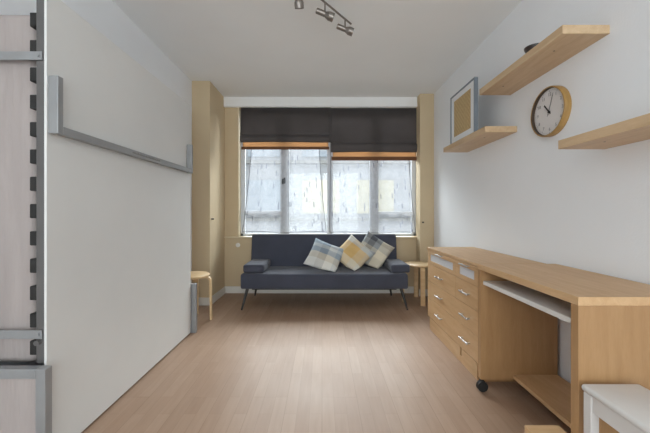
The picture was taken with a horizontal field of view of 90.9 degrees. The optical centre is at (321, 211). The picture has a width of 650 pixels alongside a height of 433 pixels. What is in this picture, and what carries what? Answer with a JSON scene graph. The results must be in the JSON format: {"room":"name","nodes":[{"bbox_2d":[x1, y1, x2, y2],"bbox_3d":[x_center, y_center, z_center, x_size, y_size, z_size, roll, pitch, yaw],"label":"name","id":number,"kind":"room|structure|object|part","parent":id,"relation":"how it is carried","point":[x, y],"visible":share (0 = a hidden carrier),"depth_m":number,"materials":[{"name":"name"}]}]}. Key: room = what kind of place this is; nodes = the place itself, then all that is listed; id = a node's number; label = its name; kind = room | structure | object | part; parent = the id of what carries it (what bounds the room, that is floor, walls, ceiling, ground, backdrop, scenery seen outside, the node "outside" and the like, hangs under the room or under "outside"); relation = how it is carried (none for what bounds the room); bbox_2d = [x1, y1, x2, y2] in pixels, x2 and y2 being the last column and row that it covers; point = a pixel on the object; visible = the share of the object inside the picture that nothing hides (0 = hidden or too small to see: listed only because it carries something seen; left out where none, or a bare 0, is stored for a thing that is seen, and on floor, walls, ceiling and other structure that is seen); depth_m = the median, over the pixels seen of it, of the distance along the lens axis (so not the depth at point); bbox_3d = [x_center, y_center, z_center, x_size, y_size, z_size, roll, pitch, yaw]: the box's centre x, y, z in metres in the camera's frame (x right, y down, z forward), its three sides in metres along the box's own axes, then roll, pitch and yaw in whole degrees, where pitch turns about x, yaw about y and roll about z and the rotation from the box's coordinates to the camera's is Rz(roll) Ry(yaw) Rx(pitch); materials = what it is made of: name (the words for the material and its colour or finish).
{"room":"studio apartment","nodes":[
{"label":"studio apartment","id":0,"kind":"room"},
{"bbox_2d":[0,0,191,365],"bbox_3d":[-1.540,-0.215,1.145,0.120,2.550,6.490,0,0,0],"label":"wall","id":1,"kind":"structure","parent":0,"point":[105,16],"depth_m":2.37,"materials":[{"name":"white paint"}]},
{"bbox_2d":[112,0,521,96],"bbox_3d":[-0.035,-1.550,1.195,3.490,0.120,6.590,0,0,0],"label":"ceiling","id":2,"kind":"structure","parent":0,"point":[244,48],"depth_m":2.81,"materials":[{"name":"paint"}]},
{"bbox_2d":[224,97,416,107],"bbox_3d":[-0.020,-1.427,4.168,2.510,0.125,0.045,0,0,0],"label":"ceiling beam","id":3,"kind":"structure","parent":2,"relation":"attached to","point":[229,102],"depth_m":4.14,"materials":[{"name":"paint"}]},
{"bbox_2d":[240,107,330,149],"bbox_3d":[-0.474,-1.092,4.160,1.172,0.560,0.070,0,0,0],"label":"blind","id":4,"kind":"object","parent":3,"relation":"attached to","point":[262,128],"visible":1,"depth_m":4.16,"materials":[{"name":"grey fabric"}]},
{"bbox_2d":[294,0,353,36],"bbox_3d":[-0.068,-1.376,2.075,0.121,0.228,0.920,0,0,40],"label":"track light","id":5,"kind":"object","parent":2,"relation":"attached to","point":[299,4],"visible":1,"depth_m":2.18,"materials":[{"name":"silver metal"}]},
{"bbox_2d":[225,108,415,285],"bbox_3d":[-0.035,-0.215,4.290,2.890,2.550,0.200,0,0,0],"label":"wall","id":6,"kind":"structure","parent":0,"point":[236,258],"depth_m":4.19,"materials":[{"name":"beige paint"}]},
{"bbox_2d":[238,108,240,236],"bbox_3d":[0.085,-0.519,4.238,2.370,1.682,0.104,0,0,0],"label":"trim","id":7,"kind":"structure","parent":6,"relation":"attached to","point":[239,110],"depth_m":4.22,"materials":[{"name":"beige paint"}]},
{"bbox_2d":[224,286,413,292],"bbox_3d":[-0.020,1.016,4.182,2.510,0.088,0.016,0,0,0],"label":"baseboard","id":8,"kind":"structure","parent":6,"relation":"attached to","point":[228,289],"depth_m":4.17,"materials":[{"name":"white paint"}]},
{"bbox_2d":[224,236,416,237],"bbox_3d":[-0.020,0.330,4.245,2.510,0.016,0.170,0,0,0],"label":"trim","id":9,"kind":"structure","parent":6,"relation":"attached to","point":[239,236],"depth_m":4.16,"materials":[{"name":"beige paint"}]},
{"bbox_2d":[241,142,415,235],"bbox_3d":[0.085,-0.519,4.293,2.370,1.682,0.115,0,0,0],"label":"window","id":10,"kind":"structure","parent":6,"relation":"in","point":[284,154],"depth_m":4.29,"materials":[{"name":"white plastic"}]},
{"bbox_2d":[242,150,325,232],"bbox_3d":[-0.500,-0.483,4.235,1.116,1.514,0.047,0,0,0],"label":"sheer curtain","id":11,"kind":"object","parent":10,"relation":"hanging from","point":[251,150],"visible":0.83,"depth_m":4.23,"materials":[{"name":"white fabric"}]},
{"bbox_3d":[-0.481,-0.512,4.309,1.147,1.595,0.062,0,0,0],"label":"sash","id":12,"kind":"part","parent":10,"relation":"part of","materials":[{"name":"white plastic"}]},
{"bbox_3d":[0.673,-0.512,4.309,1.103,1.595,0.062,0,0,0],"label":"sash","id":13,"kind":"part","parent":10,"relation":"part of","materials":[{"name":"white plastic"}]},
{"bbox_2d":[329,152,415,232],"bbox_3d":[0.667,-0.455,4.235,1.142,1.470,0.047,0,0,0],"label":"sheer curtain","id":14,"kind":"object","parent":10,"relation":"hanging from","point":[330,152],"visible":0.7,"depth_m":4.23,"materials":[{"name":"white fabric"}]},
{"bbox_2d":[330,108,416,160],"bbox_3d":[0.686,-1.022,4.180,1.152,0.699,0.070,0,0,0],"label":"blind","id":15,"kind":"object","parent":10,"relation":"attached to","point":[357,134],"visible":0.98,"depth_m":4.18,"materials":[{"name":"grey fabric"}]},
{"bbox_2d":[81,293,570,432],"bbox_3d":[-0.035,1.120,1.195,3.490,0.120,6.590,0,0,0],"label":"floor","id":16,"kind":"structure","parent":0,"point":[282,362],"depth_m":2.05,"materials":[{"name":"brown wood"}]},
{"bbox_2d":[0,0,196,432],"bbox_3d":[-1.289,0.067,2.056,0.379,1.987,1.558,0,0,0],"label":"bed","id":17,"kind":"object","parent":16,"relation":"on","point":[96,151],"visible":1,"depth_m":1.51,"materials":[{"name":"grey laminate"}]},
{"bbox_3d":[-1.292,0.844,1.294,0.295,0.352,0.019,0,0,0],"label":"infill panel","id":18,"kind":"part","parent":17,"relation":"part of","materials":[{"name":"wood"}]},
{"bbox_3d":[-1.339,-0.102,2.058,0.213,1.515,1.373,0,0,0],"label":"mattress","id":19,"kind":"part","parent":17,"relation":"part of","materials":[{"name":"fabric"}]},
{"bbox_3d":[-1.177,-0.140,2.058,0.043,1.550,1.435,0,0,0],"label":"bed frame","id":20,"kind":"part","parent":17,"relation":"part of","materials":[{"name":"grey metal"}]},
{"bbox_2d":[191,271,212,319],"bbox_3d":[-1.285,0.835,3.140,0.350,0.450,0.350,0,0,37],"label":"stool","id":21,"kind":"object","parent":16,"relation":"on","point":[195,275],"visible":0.46,"depth_m":3.15,"materials":[{"name":"brown wood"}]},
{"bbox_3d":[-1.301,0.847,3.253,0.050,0.427,0.168,0,0,-8],"label":"leg","id":22,"kind":"part","parent":21,"relation":"part of","materials":[{"name":"brown wood"}]},
{"bbox_3d":[-1.285,0.622,3.140,0.350,0.023,0.350,0,0,-8],"label":"seat","id":23,"kind":"part","parent":21,"relation":"part of","materials":[{"name":"brown wood"}]},
{"bbox_3d":[-1.172,0.847,3.156,0.168,0.427,0.050,0,0,-8],"label":"leg","id":24,"kind":"part","parent":21,"relation":"part of","materials":[{"name":"brown wood"}]},
{"bbox_2d":[192,81,224,297],"bbox_3d":[-1.377,-0.215,3.915,0.205,2.550,0.550,0,0,0],"label":"wardrobe","id":25,"kind":"object","parent":16,"relation":"on","point":[208,109],"visible":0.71,"depth_m":3.64,"materials":[{"name":"beige paint"}]},
{"bbox_2d":[199,287,224,304],"bbox_3d":[-1.369,1.016,3.900,0.221,0.088,0.548,0,0,0],"label":"baseboard","id":26,"kind":"structure","parent":25,"relation":"attached to","point":[202,301],"depth_m":3.74,"materials":[{"name":"white paint"}]},
{"bbox_2d":[241,234,409,309],"bbox_3d":[0.041,0.671,3.769,1.842,0.784,0.657,0,0,0],"label":"sofa","id":27,"kind":"object","parent":16,"relation":"on","point":[277,260],"visible":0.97,"depth_m":3.53,"materials":[{"name":"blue fabric"}]},
{"bbox_3d":[-0.835,0.941,3.489,0.038,0.245,0.110,0,0,33],"label":"leg","id":28,"kind":"part","parent":27,"relation":"part of","materials":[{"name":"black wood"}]},
{"bbox_3d":[-0.745,0.620,3.703,0.234,0.094,0.455,0,0,0],"label":"armrest","id":29,"kind":"part","parent":27,"relation":"part of","materials":[{"name":"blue fabric"}]},
{"bbox_2d":[303,238,342,271],"bbox_3d":[0.035,0.487,3.685,0.461,0.356,0.260,0,0,9],"label":"cushion","id":30,"kind":"object","parent":27,"relation":"on","point":[323,255],"visible":1,"depth_m":3.63,"materials":[{"name":"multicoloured fabric"}]},
{"bbox_3d":[0.025,0.511,4.015,1.810,0.463,0.164,0,0,0],"label":"backrest","id":31,"kind":"part","parent":27,"relation":"part of","materials":[{"name":"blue fabric"}]},
{"bbox_3d":[0.025,0.750,3.712,1.810,0.164,0.545,0,0,0],"label":"seat","id":32,"kind":"part","parent":27,"relation":"part of","materials":[{"name":"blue fabric"}]},
{"bbox_3d":[0.025,0.849,3.780,1.610,0.033,0.440,0,0,0],"label":"frame","id":33,"kind":"part","parent":27,"relation":"part of","materials":[{"name":"black wood"}]},
{"bbox_2d":[340,234,374,270],"bbox_3d":[0.365,0.469,3.765,0.467,0.394,0.255,0,0,30],"label":"cushion","id":34,"kind":"object","parent":27,"relation":"on","point":[355,254],"visible":0.88,"depth_m":3.71,"materials":[{"name":"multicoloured fabric"}]},
{"bbox_2d":[361,231,393,268],"bbox_3d":[0.615,0.450,3.860,0.498,0.432,0.190,0,0,21],"label":"cushion","id":35,"kind":"object","parent":27,"relation":"on","point":[382,250],"visible":0.78,"depth_m":3.82,"materials":[{"name":"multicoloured fabric"}]},
{"bbox_3d":[0.859,0.620,3.703,0.207,0.094,0.455,0,0,0],"label":"armrest","id":36,"kind":"part","parent":27,"relation":"part of","materials":[{"name":"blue fabric"}]},
{"bbox_3d":[0.889,0.941,3.488,0.038,0.245,0.115,0,0,-37],"label":"leg","id":37,"kind":"part","parent":27,"relation":"part of","materials":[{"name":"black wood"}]},
{"bbox_2d":[402,261,427,305],"bbox_3d":[1.155,0.835,3.800,0.350,0.450,0.350,0,0,-40],"label":"stool","id":38,"kind":"object","parent":16,"relation":"on","point":[421,265],"visible":0.57,"depth_m":3.65,"materials":[{"name":"brown wood"}]},
{"bbox_3d":[1.165,0.847,3.914,0.050,0.427,0.168,0,0,5],"label":"leg","id":39,"kind":"part","parent":38,"relation":"part of","materials":[{"name":"brown wood"}]},
{"bbox_3d":[1.155,0.622,3.800,0.350,0.023,0.350,0,0,5],"label":"seat","id":40,"kind":"part","parent":38,"relation":"part of","materials":[{"name":"brown wood"}]},
{"bbox_3d":[1.145,0.847,3.686,0.050,0.427,0.168,0,0,5],"label":"leg","id":41,"kind":"part","parent":38,"relation":"part of","materials":[{"name":"brown wood"}]},
{"bbox_2d":[416,94,433,294],"bbox_3d":[1.323,-0.215,4.110,0.175,2.550,0.160,0,0,0],"label":"wall pier","id":42,"kind":"object","parent":16,"relation":"on","point":[425,102],"visible":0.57,"depth_m":4.03,"materials":[{"name":"beige paint"}]},
{"bbox_2d":[427,247,545,381],"bbox_3d":[1.175,0.691,2.475,0.451,0.738,0.960,0,0,0],"label":"dresser","id":43,"kind":"object","parent":16,"relation":"on","point":[452,271],"visible":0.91,"depth_m":2.34,"materials":[{"name":"brown wood"}]},
{"bbox_3d":[0.984,0.547,2.643,0.018,0.154,0.610,0,0,0],"label":"drawer","id":44,"kind":"part","parent":43,"relation":"part of","materials":[{"name":"brown wood"}]},
{"bbox_3d":[0.984,0.406,2.643,0.018,0.122,0.610,0,0,0],"label":"drawer","id":45,"kind":"part","parent":43,"relation":"part of","materials":[{"name":"brown wood"}]},
{"bbox_3d":[0.986,0.409,2.643,0.004,0.060,0.513,0,0,0],"label":"glass panel","id":46,"kind":"part","parent":43,"relation":"part of","materials":[{"name":"white glass"}]},
{"bbox_3d":[0.984,0.867,2.475,0.018,0.165,0.948,0,0,0],"label":"drawer","id":47,"kind":"part","parent":43,"relation":"part of","materials":[{"name":"brown wood"}]},
{"bbox_3d":[0.984,0.704,2.475,0.018,0.154,0.948,0,0,0],"label":"drawer","id":48,"kind":"part","parent":43,"relation":"part of","materials":[{"name":"brown wood"}]},
{"bbox_3d":[0.984,0.547,2.168,0.018,0.154,0.332,0,0,0],"label":"drawer","id":49,"kind":"part","parent":43,"relation":"part of","materials":[{"name":"brown wood"}]},
{"bbox_3d":[0.984,0.406,2.168,0.018,0.122,0.332,0,0,0],"label":"drawer","id":50,"kind":"part","parent":43,"relation":"part of","materials":[{"name":"brown wood"}]},
{"bbox_3d":[0.986,0.409,2.168,0.004,0.060,0.235,0,0,0],"label":"glass panel","id":51,"kind":"part","parent":43,"relation":"part of","materials":[{"name":"white glass"}]},
{"bbox_2d":[476,264,649,432],"bbox_3d":[1.099,0.685,1.542,0.602,0.750,0.752,0,0,0],"label":"desk","id":52,"kind":"object","parent":16,"relation":"on","point":[520,306],"visible":0.99,"depth_m":1.47,"materials":[{"name":"brown wood"}]},
{"bbox_3d":[1.161,0.665,1.901,0.454,0.646,0.034,0,0,0],"label":"panel","id":53,"kind":"part","parent":52,"relation":"part of","materials":[{"name":"brown wood"}]},
{"bbox_2d":[483,281,570,323],"bbox_3d":[1.153,0.415,1.543,0.414,0.022,0.674,0,0,0],"label":"keyboard tray","id":54,"kind":"object","parent":52,"relation":"on","point":[561,309],"depth_m":1.51,"materials":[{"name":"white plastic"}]},
{"bbox_2d":[513,375,570,427],"bbox_3d":[1.256,0.969,1.543,0.263,0.022,0.682,0,0,0],"label":"shelf","id":55,"kind":"object","parent":52,"relation":"attached to","point":[553,391],"depth_m":1.71,"materials":[{"name":"brown wood"}]},
{"bbox_3d":[1.161,0.665,1.184,0.454,0.646,0.036,0,0,0],"label":"panel","id":56,"kind":"part","parent":52,"relation":"part of","materials":[{"name":"brown wood"}]},
{"bbox_2d":[582,384,649,432],"bbox_3d":[1.022,0.834,0.999,0.207,0.452,0.278,0,0,0],"label":"stool","id":57,"kind":"object","parent":16,"relation":"on","point":[625,407],"visible":1,"depth_m":1.05,"materials":[{"name":"white wood"}]},
{"bbox_3d":[0.939,0.846,1.116,0.030,0.428,0.032,0,0,0],"label":"leg","id":58,"kind":"part","parent":57,"relation":"part of","materials":[{"name":"white wood"}]},
{"bbox_2d":[434,0,649,383],"bbox_3d":[1.470,-0.215,1.145,0.120,2.550,6.490,0,0,0],"label":"wall","id":59,"kind":"structure","parent":0,"point":[518,194],"depth_m":1.91,"materials":[{"name":"white paint"}]},
{"bbox_2d":[443,126,516,151],"bbox_3d":[1.294,-0.599,2.708,0.232,0.044,0.793,0,0,0],"label":"floating shelf","id":60,"kind":"object","parent":59,"relation":"attached to","point":[485,135],"visible":1,"depth_m":2.52,"materials":[{"name":"brown wood"}]},
{"bbox_2d":[450,77,477,143],"bbox_3d":[1.220,-0.846,2.768,0.030,0.447,0.475,0,0,0],"label":"picture frame","id":61,"kind":"object","parent":60,"relation":"on","point":[464,104],"visible":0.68,"depth_m":2.71,"materials":[{"name":"wood"}]},
{"bbox_2d":[454,88,470,136],"bbox_3d":[1.210,-0.846,2.768,0.002,0.323,0.325,0,0,0],"label":"print","id":62,"kind":"object","parent":61,"relation":"attached to","point":[462,103],"depth_m":2.75,"materials":[{"name":"paper"}]},
{"bbox_2d":[479,25,609,94],"bbox_3d":[1.294,-0.895,1.981,0.232,0.044,0.828,0,0,0],"label":"floating shelf","id":63,"kind":"object","parent":59,"relation":"attached to","point":[567,41],"visible":1,"depth_m":1.81,"materials":[{"name":"brown wood"}]},
{"bbox_2d":[524,43,538,53],"bbox_3d":[1.236,-0.939,1.865,0.102,0.042,0.102,0,0,0],"label":"bowl","id":64,"kind":"object","parent":63,"relation":"on","point":[529,47],"visible":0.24,"depth_m":1.84,"materials":[{"name":"brown ceramic"}]},
{"bbox_2d":[531,85,571,136],"bbox_3d":[1.391,-0.612,1.956,0.038,0.300,0.300,0,0,0],"label":"wall clock","id":65,"kind":"object","parent":59,"relation":"attached to","point":[551,109],"visible":1,"depth_m":1.94,"materials":[{"name":"brown wood"}]},
{"bbox_2d":[558,113,649,148],"bbox_3d":[1.294,-0.334,1.198,0.232,0.044,0.797,0,0,0],"label":"floating shelf","id":66,"kind":"object","parent":59,"relation":"attached to","point":[636,129],"visible":1,"depth_m":1.36,"materials":[{"name":"brown wood"}]}
]}

